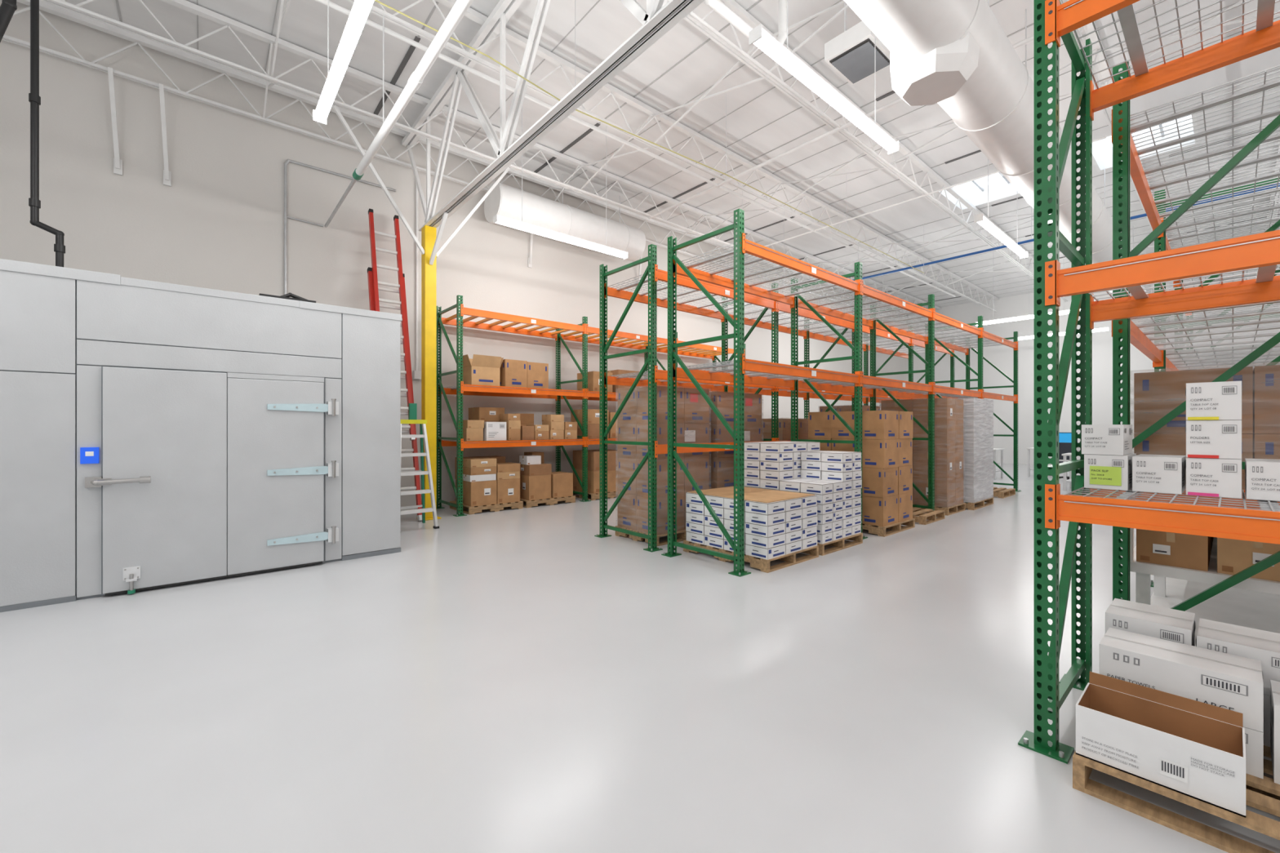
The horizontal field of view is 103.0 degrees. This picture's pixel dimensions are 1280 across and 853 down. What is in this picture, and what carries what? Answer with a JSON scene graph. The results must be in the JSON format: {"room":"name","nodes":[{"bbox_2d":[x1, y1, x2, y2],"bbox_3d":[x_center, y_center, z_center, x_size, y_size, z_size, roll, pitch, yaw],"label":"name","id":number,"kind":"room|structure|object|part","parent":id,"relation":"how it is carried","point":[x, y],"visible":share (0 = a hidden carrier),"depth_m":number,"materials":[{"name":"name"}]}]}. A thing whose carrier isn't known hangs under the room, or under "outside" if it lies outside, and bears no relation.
{"room":"warehouse","nodes":[
{"label":"warehouse","id":0,"kind":"room"},
{"bbox_2d":[0,0,907,506],"bbox_3d":[1.007,-1.910,13.787,29.900,6.800,0.200,0,0,-41],"label":"wall","id":1,"kind":"structure","parent":0,"point":[219,224],"depth_m":7.96,"materials":[{"name":"white paint"}]},
{"bbox_2d":[284,159,395,294],"bbox_3d":[-4.950,-2.807,8.496,1.632,2.793,0.042,0,0,-41],"label":"conduit","id":2,"kind":"object","parent":1,"relation":"attached to","point":[287,161],"visible":0.86,"depth_m":7.98,"materials":[{"name":"metal"}]},
{"bbox_2d":[413,182,421,379],"bbox_3d":[-4.045,-2.685,9.248,0.120,3.650,0.080,0,0,-41],"label":"conduit","id":3,"kind":"object","parent":1,"relation":"attached to","point":[416,374],"visible":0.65,"depth_m":9.24,"materials":[{"name":"white metal"}]},
{"bbox_2d":[0,462,1279,852],"bbox_3d":[6.189,1.565,7.758,29.900,0.150,16.100,0,0,-41],"label":"floor","id":4,"kind":"structure","parent":0,"point":[508,680],"depth_m":2.79,"materials":[{"name":"white concrete"}]},
{"bbox_2d":[0,258,401,612],"bbox_3d":[-5.813,0.024,5.382,5.399,2.933,3.160,0,0,-41],"label":"freezer","id":5,"kind":"object","parent":4,"relation":"on","point":[153,434],"visible":1,"depth_m":4.75,"materials":[{"name":"metal"}]},
{"bbox_2d":[0,0,17,42],"bbox_3d":[-5.864,-3.271,4.519,0.484,3.843,0.182,0,0,-41],"label":"hose","id":6,"kind":"object","parent":5,"relation":"attached to","point":[7,7],"visible":1,"depth_m":4.57,"materials":[{"name":"black"}]},
{"bbox_3d":[-5.301,-0.860,3.968,1.224,0.812,0.050,0,0,-41],"label":"panel","id":7,"kind":"part","parent":5,"relation":"part of","materials":[{"name":"grey metal"}]},
{"bbox_3d":[-5.301,0.500,3.968,1.224,1.892,0.050,0,0,-41],"label":"panel","id":8,"kind":"part","parent":5,"relation":"part of","materials":[{"name":"grey metal"}]},
{"bbox_2d":[28,0,65,266],"bbox_3d":[-5.753,-3.270,4.945,0.236,3.840,0.076,0,0,-41],"label":"pipe","id":9,"kind":"object","parent":5,"relation":"on","point":[34,99],"visible":0.96,"depth_m":4.88,"materials":[{"name":"black metal"}]},
{"bbox_3d":[-4.769,0.470,4.426,0.165,1.992,0.050,0,0,-41],"label":"panel","id":10,"kind":"part","parent":5,"relation":"part of","materials":[{"name":"grey metal"}]},
{"bbox_3d":[-4.569,0.480,4.465,0.419,0.090,0.129,0,0,-37],"label":"door handle","id":11,"kind":"part","parent":5,"relation":"part of","materials":[{"name":"metal"}]},
{"bbox_3d":[-5.857,-1.300,5.434,5.399,0.090,3.022,0,0,-41],"label":"cap trim","id":12,"kind":"part","parent":5,"relation":"part of","materials":[{"name":"grey metal"}]},
{"bbox_3d":[-4.078,-0.640,5.020,1.987,0.212,0.050,0,0,-41],"label":"panel","id":13,"kind":"part","parent":5,"relation":"part of","materials":[{"name":"grey metal"}]},
{"bbox_3d":[-4.078,-1.010,5.020,1.987,0.512,0.050,0,0,-41],"label":"panel","id":14,"kind":"part","parent":5,"relation":"part of","materials":[{"name":"grey metal"}]},
{"bbox_3d":[-3.089,0.085,5.870,0.604,2.702,0.050,0,0,-41],"label":"panel","id":15,"kind":"part","parent":5,"relation":"part of","materials":[{"name":"grey metal"}]},
{"bbox_3d":[-3.839,0.075,7.174,0.050,2.730,2.994,0,0,-41],"label":"panel","id":16,"kind":"part","parent":5,"relation":"part of","materials":[{"name":"grey metal"}]},
{"bbox_2d":[367,208,422,520],"bbox_3d":[-4.016,-1.080,8.279,0.560,5.140,1.215,0,0,-41],"label":"ladder","id":17,"kind":"object","parent":4,"relation":"on","point":[373,282],"visible":0.51,"depth_m":8.38,"materials":[{"name":"red metal"}]},
{"bbox_2d":[400,403,439,528],"bbox_3d":[-3.360,0.578,7.492,0.590,1.837,0.625,0,0,-41],"label":"step ladder","id":18,"kind":"object","parent":4,"relation":"on","point":[412,407],"visible":0.63,"depth_m":7.48,"materials":[{"name":"metal"}]},
{"bbox_2d":[416,225,441,520],"bbox_3d":[-3.412,-0.860,8.236,0.300,4.700,0.300,0,0,-41],"label":"steel column","id":19,"kind":"structure","parent":4,"relation":"on","point":[428,233],"depth_m":8.17,"materials":[{"name":"yellow metal"}]},
{"bbox_2d":[449,500,523,515],"bbox_3d":[-2.796,1.425,9.267,1.000,0.130,0.900,0,0,-41],"label":"wooden pallet","id":20,"kind":"object","parent":4,"relation":"on","point":[497,507],"visible":0.52,"depth_m":8.93,"materials":[{"name":"brown wood"}]},
{"bbox_2d":[515,495,575,507],"bbox_3d":[-1.958,1.425,9.987,1.050,0.130,0.900,0,0,-41],"label":"wooden pallet","id":21,"kind":"object","parent":4,"relation":"on","point":[529,504],"visible":0.48,"depth_m":9.64,"materials":[{"name":"brown wood"}]},
{"bbox_2d":[436,294,745,516],"bbox_3d":[-0.469,-0.350,11.385,7.770,3.680,1.180,0,0,-41],"label":"rack","id":22,"kind":"object","parent":4,"relation":"on","point":[558,393],"visible":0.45,"depth_m":9.74,"materials":[{"name":"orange metal"}]},
{"bbox_3d":[-3.347,-0.350,8.911,0.180,3.680,1.180,0,0,-41],"label":"frame","id":23,"kind":"part","parent":22,"relation":"part of","materials":[{"name":"green metal"}]},
{"bbox_3d":[-1.428,-0.350,10.560,0.180,3.680,1.180,0,0,-41],"label":"frame","id":24,"kind":"part","parent":22,"relation":"part of","materials":[{"name":"green metal"}]},
{"bbox_3d":[0.490,-0.350,12.210,0.180,3.680,1.180,0,0,-41],"label":"frame","id":25,"kind":"part","parent":22,"relation":"part of","materials":[{"name":"green metal"}]},
{"bbox_3d":[2.409,-0.350,13.859,0.180,3.680,1.180,0,0,-41],"label":"frame","id":26,"kind":"part","parent":22,"relation":"part of","materials":[{"name":"green metal"}]},
{"bbox_2d":[573,490,617,500],"bbox_3d":[-0.877,1.425,10.916,1.000,0.130,0.900,0,0,-41],"label":"wooden pallet","id":27,"kind":"object","parent":4,"relation":"on","point":[610,495],"visible":0.3,"depth_m":10.53,"materials":[{"name":"brown wood"}]},
{"bbox_2d":[615,386,709,546],"bbox_3d":[0.322,0.484,6.975,1.020,2.012,0.840,0,0,-41],"label":"stacked cardboard boxes","id":28,"kind":"object","parent":4,"relation":"on","point":[692,409],"visible":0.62,"depth_m":6.67,"materials":[{"name":"brown cardboard"}]},
{"bbox_2d":[708,391,761,488],"bbox_3d":[1.209,0.494,7.737,1.080,1.992,0.840,0,0,-41],"label":"pallet","id":29,"kind":"object","parent":4,"relation":"on","point":[721,463],"visible":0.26,"depth_m":7.26,"materials":[{"name":"brown cardboard"}]},
{"bbox_2d":[683,485,818,573],"bbox_3d":[1.280,1.133,5.952,0.980,0.713,1.200,0,0,-41],"label":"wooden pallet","id":30,"kind":"object","parent":4,"relation":"on","point":[780,525],"visible":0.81,"depth_m":5.58,"materials":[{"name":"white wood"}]},
{"bbox_2d":[594,244,954,551],"bbox_3d":[3.665,-0.350,9.835,10.300,3.680,1.160,0,0,-41],"label":"rack","id":31,"kind":"object","parent":4,"relation":"on","point":[656,377],"visible":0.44,"depth_m":7.02,"materials":[{"name":"green metal"}]},
{"bbox_3d":[-0.172,-0.350,6.537,0.180,3.680,1.160,0,0,-41],"label":"frame","id":32,"kind":"part","parent":31,"relation":"part of","materials":[{"name":"green metal"}]},
{"bbox_3d":[1.746,-0.350,8.186,0.180,3.680,1.160,0,0,-41],"label":"frame","id":33,"kind":"part","parent":31,"relation":"part of","materials":[{"name":"green metal"}]},
{"bbox_3d":[3.665,-0.350,9.835,0.180,3.680,1.160,0,0,-41],"label":"frame","id":34,"kind":"part","parent":31,"relation":"part of","materials":[{"name":"green metal"}]},
{"bbox_3d":[5.584,-0.350,11.484,0.180,3.680,1.160,0,0,-41],"label":"frame","id":35,"kind":"part","parent":31,"relation":"part of","materials":[{"name":"green metal"}]},
{"bbox_3d":[7.503,-0.350,13.133,0.180,3.680,1.160,0,0,-41],"label":"frame","id":36,"kind":"part","parent":31,"relation":"part of","materials":[{"name":"green metal"}]},
{"bbox_2d":[761,418,808,440],"bbox_3d":[2.377,0.674,8.741,1.000,1.632,0.840,0,0,-41],"label":"pallet","id":37,"kind":"object","parent":4,"relation":"on","point":[784,424],"visible":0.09,"depth_m":8.33,"materials":[{"name":"brown cardboard"}]},
{"bbox_2d":[744,440,862,555],"bbox_3d":[2.083,0.851,6.643,0.980,1.278,1.200,0,0,-41],"label":"stacked boxes","id":38,"kind":"object","parent":4,"relation":"on","point":[834,477],"visible":0.68,"depth_m":6.37,"materials":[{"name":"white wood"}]},
{"bbox_2d":[661,208,1021,577],"bbox_3d":[4.525,-0.350,8.834,10.300,3.680,1.140,0,0,-41],"label":"rack","id":39,"kind":"object","parent":4,"relation":"on","point":[858,384],"visible":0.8,"depth_m":6.79,"materials":[{"name":"green metal"}]},
{"bbox_3d":[0.688,-0.350,5.536,0.180,3.680,1.140,0,0,-41],"label":"frame","id":40,"kind":"part","parent":39,"relation":"part of","materials":[{"name":"green metal"}]},
{"bbox_3d":[2.607,-0.350,7.185,0.180,3.680,1.140,0,0,-41],"label":"frame","id":41,"kind":"part","parent":39,"relation":"part of","materials":[{"name":"green metal"}]},
{"bbox_3d":[4.525,-0.350,8.834,0.180,3.680,1.140,0,0,-41],"label":"frame","id":42,"kind":"part","parent":39,"relation":"part of","materials":[{"name":"green metal"}]},
{"bbox_3d":[6.444,-0.350,10.483,0.180,3.680,1.140,0,0,-41],"label":"frame","id":43,"kind":"part","parent":39,"relation":"part of","materials":[{"name":"green metal"}]},
{"bbox_3d":[8.363,-0.350,12.132,0.180,3.680,1.140,0,0,-41],"label":"frame","id":44,"kind":"part","parent":39,"relation":"part of","materials":[{"name":"green metal"}]},
{"bbox_2d":[819,405,879,412],"bbox_3d":[4.273,0.534,10.371,1.000,1.912,0.840,0,0,-41],"label":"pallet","id":45,"kind":"object","parent":4,"relation":"on","point":[837,408],"visible":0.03,"depth_m":10.04,"materials":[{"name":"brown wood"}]},
{"bbox_2d":[808,410,915,537],"bbox_3d":[3.287,0.635,7.651,1.000,1.710,1.200,0,0,-41],"label":"stacked cardboard boxes","id":46,"kind":"object","parent":4,"relation":"on","point":[886,435],"visible":0.64,"depth_m":7.12,"materials":[{"name":"brown cardboard"}]},
{"bbox_2d":[880,398,965,515],"bbox_3d":[5.094,0.500,9.224,0.850,1.980,1.150,0,0,-41],"label":"pallet","id":47,"kind":"object","parent":4,"relation":"on","point":[948,412],"visible":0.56,"depth_m":8.78,"materials":[{"name":"brown cardboard"}]},
{"bbox_2d":[912,507,945,524],"bbox_3d":[4.242,1.425,8.412,0.800,0.130,1.170,0,0,-41],"label":"wooden pallet","id":48,"kind":"object","parent":4,"relation":"on","point":[931,515],"visible":0.32,"depth_m":8.01,"materials":[{"name":"brown wood"}]},
{"bbox_2d":[954,397,993,510],"bbox_3d":[5.961,0.490,9.903,1.150,2.000,1.250,0,0,-41],"label":"pallet","id":49,"kind":"object","parent":4,"relation":"on","point":[978,413],"visible":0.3,"depth_m":9.25,"materials":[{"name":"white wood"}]},
{"bbox_2d":[991,448,1004,479],"bbox_3d":[9.688,1.065,15.117,0.800,0.850,1.700,0,0,-41],"label":"work table","id":50,"kind":"object","parent":4,"relation":"on","point":[995,470],"visible":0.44,"depth_m":14.47,"materials":[{"name":"metal"}]},
{"bbox_2d":[993,487,1015,497],"bbox_3d":[7.518,1.425,11.274,0.900,0.130,1.100,0,0,-41],"label":"wooden pallet","id":51,"kind":"object","parent":4,"relation":"on","point":[1002,492],"visible":0.29,"depth_m":10.88,"materials":[{"name":"brown wood"}]},
{"bbox_2d":[1058,442,1071,479],"bbox_3d":[11.791,0.965,14.089,0.548,1.050,0.574,0,0,-41],"label":"office chair","id":52,"kind":"object","parent":4,"relation":"on","point":[1064,447],"visible":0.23,"depth_m":13.93,"materials":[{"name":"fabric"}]},
{"bbox_2d":[1062,453,1078,490],"bbox_3d":[10.560,1.065,11.647,0.800,0.850,1.300,0,0,-41],"label":"work table","id":53,"kind":"object","parent":4,"relation":"on","point":[1069,455],"visible":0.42,"depth_m":11.87,"materials":[{"name":"metal"}]},
{"bbox_2d":[1026,447,1133,476],"bbox_3d":[12.585,1.065,14.508,0.800,0.850,2.400,0,0,-41],"label":"work table","id":54,"kind":"object","parent":4,"relation":"on","point":[1029,448],"visible":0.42,"depth_m":15.13,"materials":[{"name":"metal"}]},
{"bbox_2d":[1058,432,1077,442],"bbox_3d":[12.339,0.405,14.824,0.200,0.470,0.600,0,0,-41],"label":"computer monitor","id":55,"kind":"object","parent":54,"relation":"on","point":[1063,437],"visible":0.25,"depth_m":14.78,"materials":[{"name":"plastic"}]},
{"bbox_2d":[1017,0,1279,764],"bbox_3d":[3.863,-0.350,0.729,1.020,3.680,5.240,0,0,-41],"label":"rack","id":56,"kind":"object","parent":4,"relation":"on","point":[1243,518],"visible":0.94,"depth_m":2.38,"materials":[{"name":"green metal"}]},
{"bbox_3d":[2.214,-0.350,2.648,1.020,3.680,0.180,0,0,-41],"label":"frame","id":57,"kind":"part","parent":56,"relation":"part of","materials":[{"name":"green metal"}]},
{"bbox_2d":[1072,745,1279,852],"bbox_3d":[2.585,1.425,1.978,1.060,0.130,1.230,0,0,-41],"label":"wooden pallet","id":58,"kind":"object","parent":4,"relation":"on","point":[1264,795],"visible":0.23,"depth_m":1.91,"materials":[{"name":"brown wood"}]},
{"bbox_2d":[1075,671,1245,817],"bbox_3d":[2.065,1.232,2.036,0.292,0.255,0.456,0,0,-41],"label":"carton","id":59,"kind":"object","parent":58,"relation":"on","point":[1193,748],"visible":1,"depth_m":2.00,"materials":[{"name":"cardboard"}]},
{"bbox_2d":[1098,598,1279,784],"bbox_3d":[2.658,1.145,2.165,0.660,0.430,1.023,0,0,-41],"label":"cartons","id":60,"kind":"object","parent":58,"relation":"on","point":[1230,667],"visible":0.79,"depth_m":2.19,"materials":[{"name":"cardboard"}]},
{"bbox_2d":[1111,61,1279,611],"bbox_3d":[6.139,-0.350,5.200,7.770,3.680,1.170,0,0,-41],"label":"rack","id":61,"kind":"object","parent":4,"relation":"on","point":[1262,353],"visible":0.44,"depth_m":3.38,"materials":[{"name":"green metal"}]},
{"bbox_3d":[5.180,-0.350,4.375,0.180,3.680,1.170,0,0,-41],"label":"frame","id":62,"kind":"part","parent":61,"relation":"part of","materials":[{"name":"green metal"}]},
{"bbox_3d":[7.098,-0.350,6.024,0.180,3.680,1.170,0,0,-41],"label":"frame","id":63,"kind":"part","parent":61,"relation":"part of","materials":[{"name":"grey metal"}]},
{"bbox_3d":[9.017,-0.350,7.673,0.180,3.680,1.170,0,0,-41],"label":"frame","id":64,"kind":"part","parent":61,"relation":"part of","materials":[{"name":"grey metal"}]},
{"bbox_2d":[1130,364,1279,646],"bbox_3d":[4.235,0.573,3.534,2.410,1.835,1.040,0,0,-41],"label":"cardboard boxes","id":65,"kind":"object","parent":4,"relation":"on","point":[1182,566],"visible":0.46,"depth_m":3.02,"materials":[{"name":"brown cardboard"}]},
{"bbox_3d":[-0.005,1.425,11.665,1.000,0.130,0.900,0,0,-41],"label":"wooden pallet","id":66,"kind":"object","parent":4,"relation":"on","visible":0},
{"bbox_2d":[455,448,617,506],"bbox_3d":[-1.423,0.935,10.424,4.551,0.850,0.828,0,0,-41],"label":"stacked cardboard boxes","id":67,"kind":"object","parent":66,"relation":"on","point":[486,480],"visible":0.87,"depth_m":9.45,"materials":[{"name":"cardboard"}]},
{"bbox_2d":[64,0,1279,309],"bbox_3d":[6.189,-5.253,7.758,29.500,0.115,15.700,0,0,-41],"label":"ceiling","id":68,"kind":"structure","parent":0,"point":[763,123],"depth_m":8.36,"materials":[{"name":"metal"}]},
{"bbox_2d":[312,0,373,124],"bbox_3d":[-2.350,-4.101,4.085,0.116,2.207,2.484,0,0,-41],"label":"strip light","id":69,"kind":"object","parent":68,"relation":"hanging from","point":[361,9],"visible":1,"depth_m":4.19,"materials":[{"name":"white paint"}]},
{"bbox_2d":[314,43,353,122],"bbox_3d":[-2.755,-3.049,4.555,0.104,0.086,1.220,0,0,-41],"label":"diffuser","id":70,"kind":"object","parent":69,"relation":"attached to","point":[342,58],"depth_m":4.48,"materials":[{"name":"white plastic"}]},
{"bbox_2d":[339,0,373,53],"bbox_3d":[-1.946,-3.049,3.615,0.104,0.086,1.220,0,0,-41],"label":"diffuser","id":71,"kind":"object","parent":69,"relation":"attached to","point":[361,9],"depth_m":3.81,"materials":[{"name":"white plastic"}]},
{"bbox_2d":[493,84,628,259],"bbox_3d":[-1.189,-4.101,8.287,2.484,2.207,0.116,0,0,-41],"label":"strip light","id":72,"kind":"object","parent":68,"relation":"hanging from","point":[498,219],"visible":0.94,"depth_m":8.15,"materials":[{"name":"white paint"}]},
{"bbox_2d":[495,215,568,242],"bbox_3d":[-1.659,-3.049,7.883,1.220,0.086,0.104,0,0,-41],"label":"diffuser","id":73,"kind":"object","parent":72,"relation":"attached to","point":[500,220],"depth_m":7.83,"materials":[{"name":"white plastic"}]},
{"bbox_2d":[566,235,627,258],"bbox_3d":[-0.719,-3.049,8.691,1.220,0.086,0.104,0,0,-41],"label":"diffuser","id":74,"kind":"object","parent":72,"relation":"attached to","point":[571,239],"depth_m":8.64,"materials":[{"name":"white plastic"}]},
{"bbox_2d":[484,151,645,261],"bbox_3d":[-1.430,-4.510,10.639,3.500,1.380,0.740,0,0,-41],"label":"air duct","id":75,"kind":"object","parent":68,"relation":"hanging from","point":[504,200],"visible":0.83,"depth_m":10.16,"materials":[{"name":"metal"}]},
{"bbox_2d":[1,0,1279,324],"bbox_3d":[6.159,-3.891,7.792,29.460,2.599,15.590,0,0,-41],"label":"roof trusses","id":76,"kind":"object","parent":68,"relation":"attached to","point":[660,16],"visible":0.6,"depth_m":7.30,"materials":[{"name":"white metal"}]},
{"bbox_2d":[324,0,473,226],"bbox_3d":[-0.051,-3.924,2.422,0.104,1.372,15.640,0,0,-41],"label":"ceiling light","id":77,"kind":"object","parent":76,"relation":"hanging from","point":[460,7],"visible":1,"depth_m":4.95,"materials":[{"name":"white paint"}]},
{"bbox_2d":[51,0,1106,297],"bbox_3d":[2.597,-4.560,8.561,24.900,0.057,7.000,0,0,-41],"label":"conduit","id":78,"kind":"object","parent":76,"relation":"attached to","point":[331,4],"visible":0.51,"depth_m":7.83,"materials":[{"name":"white metal"}]},
{"bbox_2d":[373,0,924,275],"bbox_3d":[1.574,-4.500,8.144,15.004,1.399,0.017,0,0,-41],"label":"pipe","id":79,"kind":"object","parent":76,"relation":"attached to","point":[377,1],"depth_m":6.54,"materials":[{"name":"metal"}]},
{"bbox_2d":[703,0,786,44],"bbox_3d":[1.005,-4.534,5.083,1.548,1.152,0.094,0,0,-41],"label":"strip light","id":80,"kind":"object","parent":68,"relation":"attached to","point":[717,6],"visible":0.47,"depth_m":5.08,"materials":[{"name":"white paint"}]},
{"bbox_2d":[742,191,784,294],"bbox_3d":[2.869,-4.101,11.774,2.484,2.207,0.116,0,0,-41],"label":"strip light","id":81,"kind":"object","parent":68,"relation":"hanging from","point":[742,191],"visible":0.09,"depth_m":12.29,"materials":[{"name":"white paint"}]},
{"bbox_2d":[748,0,898,155],"bbox_3d":[1.835,-4.101,4.768,2.484,2.207,0.116,0,0,-41],"label":"strip light","id":82,"kind":"object","parent":68,"relation":"hanging from","point":[759,37],"visible":0.94,"depth_m":4.55,"materials":[{"name":"white paint"}]},
{"bbox_2d":[753,30,840,106],"bbox_3d":[1.365,-3.049,4.364,1.220,0.086,0.104,0,0,-41],"label":"diffuser","id":83,"kind":"object","parent":82,"relation":"attached to","point":[764,41],"depth_m":4.28,"materials":[{"name":"white plastic"}]},
{"bbox_2d":[832,95,897,152],"bbox_3d":[2.306,-3.049,5.173,1.220,0.086,0.104,0,0,-41],"label":"diffuser","id":84,"kind":"object","parent":82,"relation":"attached to","point":[844,107],"depth_m":5.11,"materials":[{"name":"white plastic"}]},
{"bbox_2d":[824,0,889,84],"bbox_3d":[2.573,-4.713,5.943,0.650,0.974,0.540,0,0,-41],"label":"ceiling vent","id":85,"kind":"object","parent":68,"relation":"in","point":[851,54],"visible":0.94,"depth_m":5.84,"materials":[{"name":"metal"}]},
{"bbox_2d":[937,172,1020,210],"bbox_3d":[7.621,-5.410,11.231,1.600,0.400,1.500,0,0,-41],"label":"window","id":86,"kind":"structure","parent":68,"relation":"attached to","point":[1002,189],"depth_m":11.79,"materials":[{"name":"white paint"}]},
{"bbox_2d":[973,158,1027,258],"bbox_3d":[5.893,-4.101,8.255,2.484,2.207,0.116,0,0,-41],"label":"strip light","id":87,"kind":"object","parent":68,"relation":"hanging from","point":[980,219],"visible":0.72,"depth_m":8.05,"materials":[{"name":"white paint"}]},
{"bbox_2d":[977,217,1007,241],"bbox_3d":[5.423,-3.049,7.851,1.220,0.086,0.104,0,0,-41],"label":"diffuser","id":88,"kind":"object","parent":87,"relation":"attached to","point":[985,223],"depth_m":7.79,"materials":[{"name":"white plastic"}]},
{"bbox_2d":[1001,235,1026,257],"bbox_3d":[6.363,-3.049,8.660,1.220,0.086,0.104,0,0,-41],"label":"diffuser","id":89,"kind":"object","parent":87,"relation":"attached to","point":[1009,242],"depth_m":8.61,"materials":[{"name":"white plastic"}]},
{"bbox_2d":[844,0,1170,331],"bbox_3d":[9.379,-4.105,10.298,21.150,2.190,0.733,0,0,-41],"label":"air duct","id":90,"kind":"object","parent":68,"relation":"hanging from","point":[957,55],"visible":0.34,"depth_m":4.66,"materials":[{"name":"metal"}]},
{"bbox_2d":[982,314,1034,324],"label":"strip light","id":91,"kind":"object","parent":68,"relation":"hanging from","point":[1019,317],"depth_m":14.54,"materials":[{"name":"white paint"}]},
{"bbox_2d":[976,315,1026,325],"bbox_3d":[10.424,-3.049,14.721,0.104,0.086,1.220,0,0,-41],"label":"diffuser","id":92,"kind":"object","parent":91,"relation":"attached to","point":[1020,317],"depth_m":14.62,"materials":[{"name":"white plastic"}]},
{"bbox_2d":[1017,319,1034,340],"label":"strip light","id":93,"kind":"object","parent":68,"relation":"hanging from","point":[1028,336],"depth_m":17.46,"materials":[{"name":"white paint"}]},
{"bbox_2d":[1017,333,1052,340],"bbox_3d":[13.457,-3.049,17.328,0.104,0.086,1.220,0,0,-41],"label":"diffuser","id":94,"kind":"object","parent":93,"relation":"attached to","point":[1028,336],"depth_m":17.46,"materials":[{"name":"white plastic"}]},
{"bbox_2d":[1058,331,1065,335],"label":"strip light","id":95,"kind":"object","parent":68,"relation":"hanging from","point":[1060,333],"depth_m":16.76,"materials":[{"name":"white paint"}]},
{"bbox_2d":[1058,309,1069,315],"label":"strip light","id":96,"kind":"object","parent":68,"relation":"hanging from","point":[1063,312],"depth_m":13.61,"materials":[{"name":"white paint"}]},
{"bbox_2d":[1026,308,1080,319],"bbox_3d":[11.232,-3.049,13.780,0.104,0.086,1.220,0,0,-41],"label":"diffuser","id":97,"kind":"object","parent":96,"relation":"attached to","point":[1063,312],"depth_m":13.68,"materials":[{"name":"white plastic"}]},
{"bbox_2d":[852,151,1279,280],"bbox_3d":[8.966,-4.716,11.661,0.060,0.968,8.600,0,0,-41],"label":"ceiling pipe","id":98,"kind":"object","parent":68,"relation":"attached to","point":[1141,215],"visible":0.49,"depth_m":11.80,"materials":[{"name":"metal"}]},
{"bbox_2d":[1092,327,1110,332],"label":"strip light","id":99,"kind":"object","parent":68,"relation":"hanging from","point":[1095,330],"depth_m":16.03,"materials":[{"name":"white paint"}]},
{"bbox_2d":[1058,327,1108,335],"bbox_3d":[14.265,-3.049,16.387,0.104,0.086,1.220,0,0,-41],"label":"diffuser","id":100,"kind":"object","parent":99,"relation":"attached to","point":[1102,329],"depth_m":16.10,"materials":[{"name":"white plastic"}]},
{"bbox_2d":[1092,113,1199,171],"bbox_3d":[9.218,-5.410,9.373,1.600,0.400,1.400,0,0,-41],"label":"window","id":101,"kind":"structure","parent":68,"relation":"attached to","point":[1101,159],"depth_m":9.79,"materials":[{"name":"white paint"}]},
{"bbox_2d":[1028,275,1029,315],"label":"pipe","id":102,"kind":"object","parent":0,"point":[1028,275],"depth_m":17.46,"materials":[{"name":"metal"}]},
{"bbox_2d":[907,266,1279,465],"bbox_3d":[17.451,-1.910,17.437,0.200,6.800,15.700,0,0,-41],"label":"wall","id":103,"kind":"structure","parent":0,"point":[1002,357],"depth_m":20.10,"materials":[{"name":"white paint"}]}
]}

